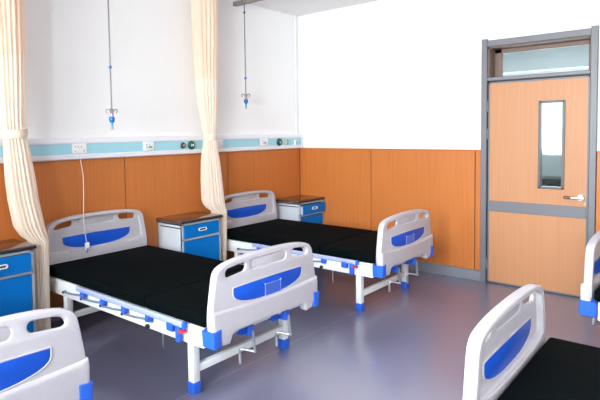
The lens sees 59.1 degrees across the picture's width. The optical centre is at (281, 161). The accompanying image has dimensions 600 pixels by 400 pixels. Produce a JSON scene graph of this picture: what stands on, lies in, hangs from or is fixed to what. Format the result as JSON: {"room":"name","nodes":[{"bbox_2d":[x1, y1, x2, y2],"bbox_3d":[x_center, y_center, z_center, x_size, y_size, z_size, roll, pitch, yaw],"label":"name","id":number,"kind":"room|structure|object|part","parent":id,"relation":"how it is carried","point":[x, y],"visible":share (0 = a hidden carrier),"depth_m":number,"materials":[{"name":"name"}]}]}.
{"room":"hospital room","nodes":[
{"label":"hospital room","id":0,"kind":"room"},
{"bbox_2d":[0,0,298,138],"bbox_3d":[-1.843,-0.196,4.616,0.120,3.063,6.490,2,4,41],"label":"wall","id":1,"kind":"structure","parent":0,"point":[67,41],"depth_m":5.14,"materials":[{"name":"white paint"}]},
{"bbox_2d":[0,157,125,307],"bbox_3d":[-1.893,0.609,4.482,0.018,1.249,1.314,2,4,41],"label":"wall panel","id":2,"kind":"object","parent":1,"relation":"attached to","point":[59,183],"depth_m":4.54,"materials":[{"name":"brown wood"}]},
{"bbox_2d":[51,263,242,321],"bbox_3d":[-1.768,1.281,4.652,0.022,0.108,6.250,2,4,41],"label":"baseboard","id":3,"kind":"structure","parent":1,"relation":"attached to","point":[78,305],"depth_m":4.61,"materials":[{"name":"grey"}]},
{"bbox_2d":[0,133,301,163],"bbox_3d":[-1.778,-0.113,4.553,0.064,0.193,6.232,2,4,41],"label":"wall rail","id":4,"kind":"object","parent":1,"relation":"attached to","point":[41,149],"depth_m":4.99,"materials":[{"name":"white"}]},
{"bbox_2d":[72,143,86,153],"bbox_3d":[-1.739,-0.114,4.553,0.014,0.086,0.132,2,4,41],"label":"outlet","id":5,"kind":"object","parent":4,"relation":"attached to","point":[76,148],"visible":1,"depth_m":4.55,"materials":[{"name":"white plastic"}]},
{"bbox_2d":[80,159,89,252],"bbox_3d":[-1.680,0.351,4.519,0.043,0.833,0.148,-2,4,-26],"label":"cord","id":6,"kind":"object","parent":5,"relation":"hanging from","point":[87,247],"visible":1,"depth_m":4.47,"materials":[{"name":"white plastic"}]},
{"bbox_3d":[-1.690,0.310,4.516,0.027,0.751,0.142,-2,4,-26],"label":"cord","id":7,"kind":"part","parent":6,"relation":"part of","materials":[{"name":"white plastic"}]},
{"bbox_2d":[143,142,153,150],"bbox_3d":[-1.277,-0.151,5.091,0.014,0.086,0.122,2,4,41],"label":"outlet","id":8,"kind":"object","parent":4,"relation":"attached to","point":[147,146],"visible":1,"depth_m":5.08,"materials":[{"name":"white plastic"}]},
{"bbox_2d":[180,142,185,148],"bbox_3d":[-1.000,-0.167,5.404,0.028,0.070,0.070,2,4,41],"label":"outlet","id":9,"kind":"object","parent":4,"relation":"attached to","point":[182,144],"visible":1,"depth_m":5.39,"materials":[{"name":"silver metal"}]},
{"bbox_2d":[188,141,194,149],"bbox_3d":[-0.927,-0.172,5.490,0.026,0.094,0.094,2,4,41],"label":"outlet","id":10,"kind":"object","parent":4,"relation":"attached to","point":[191,145],"visible":1,"depth_m":5.47,"materials":[{"name":"teal"}]},
{"bbox_2d":[216,140,222,147],"bbox_3d":[-0.687,-0.198,5.779,0.014,0.086,0.136,2,4,41],"label":"outlet","id":11,"kind":"object","parent":4,"relation":"attached to","point":[219,142],"visible":0.7,"depth_m":5.79,"materials":[{"name":"white plastic"}]},
{"bbox_2d":[260,138,267,145],"bbox_3d":[-0.209,-0.235,6.336,0.014,0.086,0.134,2,4,41],"label":"outlet","id":12,"kind":"object","parent":4,"relation":"attached to","point":[263,142],"visible":1,"depth_m":6.33,"materials":[{"name":"white plastic"}]},
{"bbox_2d":[277,138,281,145],"bbox_3d":[-0.016,-0.244,6.548,0.030,0.096,0.096,2,4,41],"label":"outlet","id":13,"kind":"object","parent":4,"relation":"attached to","point":[279,141],"visible":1,"depth_m":6.53,"materials":[{"name":"teal plastic"}]},
{"bbox_2d":[125,152,228,259],"bbox_3d":[-1.032,0.541,5.486,0.018,1.249,1.314,2,4,41],"label":"wall panel","id":14,"kind":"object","parent":1,"relation":"attached to","point":[160,185],"depth_m":5.29,"materials":[{"name":"brown wood"}]},
{"bbox_2d":[124,148,299,258],"bbox_3d":[-1.783,0.600,4.618,0.008,1.249,6.250,2,4,41],"label":"trim","id":15,"kind":"structure","parent":1,"relation":"attached to","point":[299,148],"depth_m":4.97,"materials":[{"name":"brown"}]},
{"bbox_2d":[227,148,299,258],"bbox_3d":[-0.180,0.473,6.479,0.018,1.249,1.286,2,4,41],"label":"wall panel","id":16,"kind":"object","parent":1,"relation":"attached to","point":[277,171],"depth_m":6.43,"materials":[{"name":"brown wood"}]},
{"bbox_2d":[294,15,296,133],"bbox_3d":[0.186,-1.122,6.836,0.028,1.517,0.036,2,4,41],"label":"conduit pipe","id":17,"kind":"object","parent":1,"relation":"attached to","point":[295,57],"visible":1,"depth_m":6.83,"materials":[{"name":"white paint"}]},
{"bbox_2d":[300,148,599,270],"bbox_3d":[2.441,0.514,5.096,5.800,1.249,0.024,2,4,41],"label":"wall panel","id":18,"kind":"object","parent":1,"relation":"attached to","point":[441,183],"depth_m":5.94,"materials":[{"name":"brown wood"}]},
{"bbox_2d":[234,0,378,15],"bbox_3d":[0.384,-1.699,2.604,6.040,0.100,6.490,2,4,41],"label":"ceiling","id":19,"kind":"structure","parent":0,"point":[292,7],"depth_m":6.25,"materials":[{"name":"paint"}]},
{"bbox_2d":[233,0,261,6],"bbox_3d":[0.047,-1.753,5.386,1.500,0.092,0.056,2,4,41],"label":"track","id":20,"kind":"object","parent":19,"relation":"attached to","point":[240,2],"visible":1,"depth_m":5.76,"materials":[{"name":"grey metal"}]},
{"bbox_2d":[241,4,249,108],"bbox_3d":[-0.398,-1.150,5.809,0.075,1.135,0.075,2,4,41],"label":"hanger","id":21,"kind":"object","parent":20,"relation":"hanging from","point":[244,12],"visible":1,"depth_m":5.81,"materials":[{"name":"grey metal"}]},
{"bbox_3d":[-0.399,-1.225,5.805,0.012,0.985,0.011,2,4,41],"label":"rod","id":22,"kind":"part","parent":21,"relation":"part of","materials":[{"name":"grey metal"}]},
{"bbox_3d":[-1.290,-1.631,3.266,2.300,0.062,0.024,2,4,41],"label":"track","id":23,"kind":"object","parent":19,"relation":"attached to","visible":0},
{"bbox_2d":[0,0,50,330],"bbox_3d":[-1.992,-0.144,4.028,0.322,2.970,0.303,-3,4,-36],"label":"privacy curtain","id":24,"kind":"object","parent":23,"relation":"hanging from","point":[27,219],"visible":0.82,"depth_m":3.96,"materials":[{"name":"fabric"}]},
{"bbox_3d":[-0.039,-1.730,4.725,2.300,0.062,0.024,2,4,41],"label":"track","id":25,"kind":"object","parent":19,"relation":"attached to","visible":0},
{"bbox_2d":[191,0,226,260],"bbox_3d":[-0.752,-0.241,5.453,0.324,2.970,0.281,2,4,41],"label":"privacy curtain","id":26,"kind":"object","parent":25,"relation":"hanging from","point":[204,13],"visible":0.84,"depth_m":5.37,"materials":[{"name":"fabric"}]},
{"bbox_3d":[-0.912,-1.648,3.738,1.500,0.092,0.056,2,4,41],"label":"track","id":27,"kind":"object","parent":19,"relation":"attached to","visible":0},
{"bbox_2d":[105,0,117,129],"bbox_3d":[-1.353,-0.932,4.166,0.075,1.360,0.075,2,4,41],"label":"hanger","id":28,"kind":"object","parent":27,"relation":"hanging from","point":[111,118],"visible":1,"depth_m":4.18,"materials":[{"name":"grey metal"}]},
{"bbox_3d":[-1.355,-1.007,4.162,0.012,1.210,0.011,2,4,41],"label":"rod","id":29,"kind":"part","parent":28,"relation":"part of","materials":[{"name":"grey metal"}]},
{"bbox_3d":[-1.346,-0.388,4.196,0.075,0.069,0.075,2,4,41],"label":"hook crown","id":30,"kind":"part","parent":28,"relation":"part of","materials":[{"name":"silver metal"}]},
{"bbox_3d":[-1.345,-0.337,4.199,0.048,0.052,0.048,2,4,41],"label":"lock knob","id":31,"kind":"part","parent":28,"relation":"part of","materials":[{"name":"blue plastic"}]},
{"bbox_2d":[51,267,599,399],"bbox_3d":[0.428,1.459,2.780,6.040,0.100,6.490,2,4,41],"label":"floor","id":32,"kind":"structure","parent":0,"point":[410,343],"depth_m":3.83,"materials":[{"name":"plastic"}]},
{"bbox_2d":[0,239,36,332],"bbox_3d":[-2.133,1.004,3.884,0.408,0.758,0.531,2,4,41],"label":"base cabinet","id":33,"kind":"object","parent":32,"relation":"on","point":[17,280],"visible":0.83,"depth_m":3.86,"materials":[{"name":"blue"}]},
{"bbox_3d":[-2.024,0.993,3.789,0.008,0.628,0.461,2,4,41],"label":"panel","id":34,"kind":"part","parent":33,"relation":"part of","materials":[{"name":"blue plastic"}]},
{"bbox_3d":[-2.051,0.751,3.796,0.164,0.133,0.441,2,4,41],"label":"drawer","id":35,"kind":"part","parent":33,"relation":"part of","materials":[{"name":"blue plastic"}]},
{"bbox_3d":[-2.001,1.070,3.775,0.014,0.447,0.441,2,4,41],"label":"cabinet door","id":36,"kind":"part","parent":33,"relation":"part of","materials":[{"name":"blue"}]},
{"bbox_2d":[0,308,92,399],"bbox_3d":[-1.963,0.998,2.696,2.064,0.898,1.060,2,4,41],"label":"hospital bed","id":37,"kind":"object","parent":32,"relation":"on","point":[49,364],"visible":1,"depth_m":2.24,"materials":[{"name":"white plastic"}]},
{"bbox_3d":[-1.200,0.867,2.027,0.004,0.122,0.650,2,4,41],"label":"inlay panel","id":38,"kind":"part","parent":37,"relation":"part of","materials":[{"name":"blue plastic"}]},
{"bbox_2d":[46,209,318,394],"bbox_3d":[-0.845,0.909,3.999,2.064,0.898,1.060,2,4,40],"label":"hospital bed","id":39,"kind":"object","parent":32,"relation":"on","point":[272,281],"visible":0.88,"depth_m":3.45,"materials":[{"name":"plastic"}]},
{"bbox_3d":[-1.675,1.159,4.164,0.052,0.285,0.052,2,4,40],"label":"leg","id":40,"kind":"part","parent":39,"relation":"part of","materials":[{"name":"white metal"}]},
{"bbox_3d":[-1.605,0.681,4.626,0.071,0.492,0.996,2,4,40],"label":"headboard","id":41,"kind":"part","parent":39,"relation":"part of","materials":[{"name":"plastic"}]},
{"bbox_3d":[-1.603,0.666,4.623,0.004,0.122,0.650,2,4,40],"label":"inlay panel","id":42,"kind":"part","parent":39,"relation":"part of","materials":[{"name":"blue plastic"}]},
{"bbox_3d":[-1.039,0.944,3.498,1.220,0.038,0.024,2,4,40],"label":"rail","id":43,"kind":"part","parent":39,"relation":"part of","materials":[{"name":"white metal"}]},
{"bbox_2d":[49,245,243,327],"bbox_3d":[-0.847,0.866,3.999,1.895,0.076,0.984,2,4,40],"label":"mattress","id":44,"kind":"object","parent":39,"relation":"on","point":[172,283],"visible":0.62,"depth_m":3.88,"materials":[{"name":"fabric"}]},
{"bbox_3d":[-0.844,0.969,4.003,1.900,0.118,0.968,2,4,40],"label":"frame","id":45,"kind":"part","parent":39,"relation":"part of","materials":[{"name":"white metal"}]},
{"bbox_3d":[-0.530,1.196,3.200,0.052,0.285,0.052,2,4,40],"label":"leg","id":46,"kind":"part","parent":39,"relation":"part of","materials":[{"name":"white metal"}]},
{"bbox_3d":[-0.088,0.793,3.353,0.068,0.492,0.996,2,4,40],"label":"footboard","id":47,"kind":"part","parent":39,"relation":"part of","materials":[{"name":"plastic"}]},
{"bbox_3d":[-0.074,0.778,3.340,0.004,0.122,0.650,2,4,40],"label":"inlay panel","id":48,"kind":"part","parent":39,"relation":"part of","materials":[{"name":"blue plastic"}]},
{"bbox_3d":[0.014,1.153,3.845,0.052,0.285,0.052,2,4,40],"label":"leg","id":49,"kind":"part","parent":39,"relation":"part of","materials":[{"name":"white metal"}]},
{"bbox_2d":[156,211,222,259],"bbox_3d":[-0.912,0.914,5.317,0.396,0.744,0.531,2,4,41],"label":"bedside cabinet","id":50,"kind":"object","parent":32,"relation":"on","point":[198,233],"visible":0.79,"depth_m":5.17,"materials":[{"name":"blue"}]},
{"bbox_3d":[-0.784,0.905,5.207,0.024,0.650,0.493,2,4,41],"label":"frame","id":51,"kind":"part","parent":50,"relation":"part of","materials":[{"name":"grey"}]},
{"bbox_3d":[-0.830,0.660,5.229,0.152,0.119,0.441,2,4,41],"label":"drawer","id":52,"kind":"part","parent":50,"relation":"part of","materials":[{"name":"blue plastic"}]},
{"bbox_3d":[-0.775,0.973,5.203,0.014,0.447,0.441,2,4,41],"label":"cabinet door","id":53,"kind":"part","parent":50,"relation":"part of","materials":[{"name":"blue plastic"}]},
{"bbox_2d":[275,195,324,223],"bbox_3d":[0.256,0.823,6.651,0.431,0.744,0.531,2,4,41],"label":"base cabinet","id":54,"kind":"object","parent":32,"relation":"on","point":[304,208],"visible":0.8,"depth_m":6.50,"materials":[{"name":"white plastic"},{"name":"blue plastic"},{"name":"dark wood"}]},
{"bbox_3d":[0.370,0.814,6.552,0.024,0.650,0.493,2,4,41],"label":"frame","id":55,"kind":"part","parent":54,"relation":"part of","materials":[{"name":"grey"}]},
{"bbox_3d":[0.379,0.881,6.549,0.014,0.447,0.441,2,4,41],"label":"cabinet door","id":56,"kind":"part","parent":54,"relation":"part of","materials":[{"name":"blue plastic"}]},
{"bbox_3d":[0.337,0.570,6.564,0.187,0.119,0.441,2,4,41],"label":"drawer","id":57,"kind":"part","parent":54,"relation":"part of","materials":[{"name":"blue"}]},
{"bbox_2d":[224,190,433,311],"bbox_3d":[0.370,0.813,5.415,2.064,0.898,1.060,2,4,40],"label":"hospital bed","id":58,"kind":"object","parent":32,"relation":"on","point":[411,237],"visible":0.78,"depth_m":4.82,"materials":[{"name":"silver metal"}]},
{"bbox_3d":[-0.388,0.570,6.039,0.004,0.122,0.650,2,4,40],"label":"inlay panel","id":59,"kind":"part","parent":58,"relation":"part of","materials":[{"name":"blue plastic"}]},
{"bbox_3d":[-0.390,0.585,6.042,0.071,0.492,0.996,2,4,40],"label":"headboard","id":60,"kind":"part","parent":58,"relation":"part of","materials":[{"name":"plastic"}]},
{"bbox_2d":[227,219,377,262],"bbox_3d":[0.368,0.769,5.415,1.895,0.076,0.984,2,4,40],"label":"mattress","id":61,"kind":"object","parent":58,"relation":"on","point":[323,239],"visible":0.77,"depth_m":5.28,"materials":[{"name":"fabric"}]},
{"bbox_3d":[0.175,0.848,4.914,1.220,0.038,0.024,2,4,40],"label":"rail","id":62,"kind":"part","parent":58,"relation":"part of","materials":[{"name":"white metal"}]},
{"bbox_3d":[0.371,0.873,5.419,1.900,0.118,0.968,2,4,40],"label":"frame","id":63,"kind":"part","parent":58,"relation":"part of","materials":[{"name":"white metal"}]},
{"bbox_3d":[0.685,1.100,4.617,0.052,0.285,0.052,2,4,40],"label":"leg","id":64,"kind":"part","parent":58,"relation":"part of","materials":[{"name":"white metal"}]},
{"bbox_3d":[1.127,0.697,4.769,0.068,0.492,0.996,2,4,40],"label":"footboard","id":65,"kind":"part","parent":58,"relation":"part of","materials":[{"name":"plastic"}]},
{"bbox_3d":[1.228,1.056,5.261,0.052,0.285,0.052,2,4,40],"label":"leg","id":66,"kind":"part","parent":58,"relation":"part of","materials":[{"name":"white metal"}]},
{"bbox_3d":[1.141,0.682,4.756,0.004,0.122,0.650,2,4,40],"label":"inlay panel","id":67,"kind":"part","parent":58,"relation":"part of","materials":[{"name":"blue plastic"}]},
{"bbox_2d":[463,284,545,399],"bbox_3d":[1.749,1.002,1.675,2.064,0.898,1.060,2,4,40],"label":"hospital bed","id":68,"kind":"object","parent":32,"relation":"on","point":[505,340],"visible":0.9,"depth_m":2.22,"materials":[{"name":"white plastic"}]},
{"bbox_3d":[0.992,0.821,2.303,0.004,0.122,0.650,2,4,40],"label":"inlay panel","id":69,"kind":"part","parent":68,"relation":"part of","materials":[{"name":"blue plastic"}]},
{"bbox_2d":[497,337,599,399],"bbox_3d":[1.751,0.959,1.671,1.895,0.076,0.984,2,4,40],"label":"mattress","id":70,"kind":"object","parent":68,"relation":"on","point":[561,369],"visible":1,"depth_m":2.22,"materials":[{"name":"fabric"}]},
{"bbox_2d":[579,230,599,324],"bbox_3d":[3.045,0.901,3.156,2.064,0.898,1.060,2,4,41],"label":"hospital bed","id":71,"kind":"object","parent":32,"relation":"on","point":[588,306],"visible":0.99,"depth_m":3.44,"materials":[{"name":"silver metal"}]},
{"bbox_3d":[2.296,0.719,3.792,0.004,0.122,0.650,2,4,41],"label":"inlay panel","id":72,"kind":"part","parent":71,"relation":"part of","materials":[{"name":"blue plastic"}]},
{"bbox_2d":[595,286,599,301],"bbox_3d":[3.047,0.858,3.152,1.895,0.076,0.984,2,4,41],"label":"mattress","id":73,"kind":"object","parent":71,"relation":"on","point":[597,291],"visible":1,"depth_m":3.39,"materials":[{"name":"fabric"}]},
{"bbox_3d":[3.046,0.961,3.159,1.900,0.118,0.968,2,4,41],"label":"frame","id":74,"kind":"part","parent":71,"relation":"part of","materials":[{"name":"white metal"}]},
{"bbox_2d":[298,0,599,269],"bbox_3d":[2.477,-0.284,5.106,5.800,3.063,0.120,2,4,41],"label":"wall","id":75,"kind":"structure","parent":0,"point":[381,74],"depth_m":5.90,"materials":[{"name":"white paint"}]},
{"bbox_2d":[399,261,479,280],"bbox_3d":[1.162,1.152,6.238,2.362,0.108,0.022,2,4,41],"label":"baseboard","id":76,"kind":"structure","parent":75,"relation":"attached to","point":[458,272],"depth_m":5.70,"materials":[{"name":"grey"}]},
{"bbox_2d":[480,25,598,297],"bbox_3d":[2.478,0.012,5.126,1.024,2.470,0.258,2,4,41],"label":"door","id":77,"kind":"structure","parent":75,"relation":"attached to","point":[531,232],"depth_m":5.08,"materials":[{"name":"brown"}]},
{"bbox_3d":[2.487,-0.984,5.096,0.912,0.322,0.190,2,4,41],"label":"transom sash","id":78,"kind":"part","parent":77,"relation":"part of","materials":[{"name":"brown"}]},
{"bbox_3d":[2.551,-0.160,4.991,0.229,0.834,0.060,2,4,41],"label":"vision frame","id":79,"kind":"part","parent":77,"relation":"part of","materials":[{"name":"grey"}]},
{"bbox_2d":[503,45,588,176],"bbox_3d":[4.192,-0.253,6.651,7.600,2.780,0.150,2,4,41],"label":"wall","id":80,"kind":"structure","parent":0,"point":[573,56],"depth_m":7.07,"materials":[{"name":"grey"}]},
{"bbox_2d":[503,68,588,152],"bbox_3d":[4.025,-0.666,6.747,4.800,1.120,0.100,2,4,41],"label":"trim","id":81,"kind":"structure","parent":80,"relation":"in","point":[543,150],"depth_m":7.07,"materials":[{"name":"white"}]},
{"bbox_3d":[3.514,1.241,5.917,7.600,0.100,2.300,2,4,41],"label":"floor","id":82,"kind":"structure","parent":0,"visible":0},
{"bbox_2d":[542,176,560,186],"bbox_3d":[3.482,0.668,6.934,1.240,0.930,0.420,2,4,41],"label":"base cabinet","id":83,"kind":"object","parent":82,"relation":"on","point":[555,181],"visible":0.08,"depth_m":6.71,"materials":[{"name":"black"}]}
]}

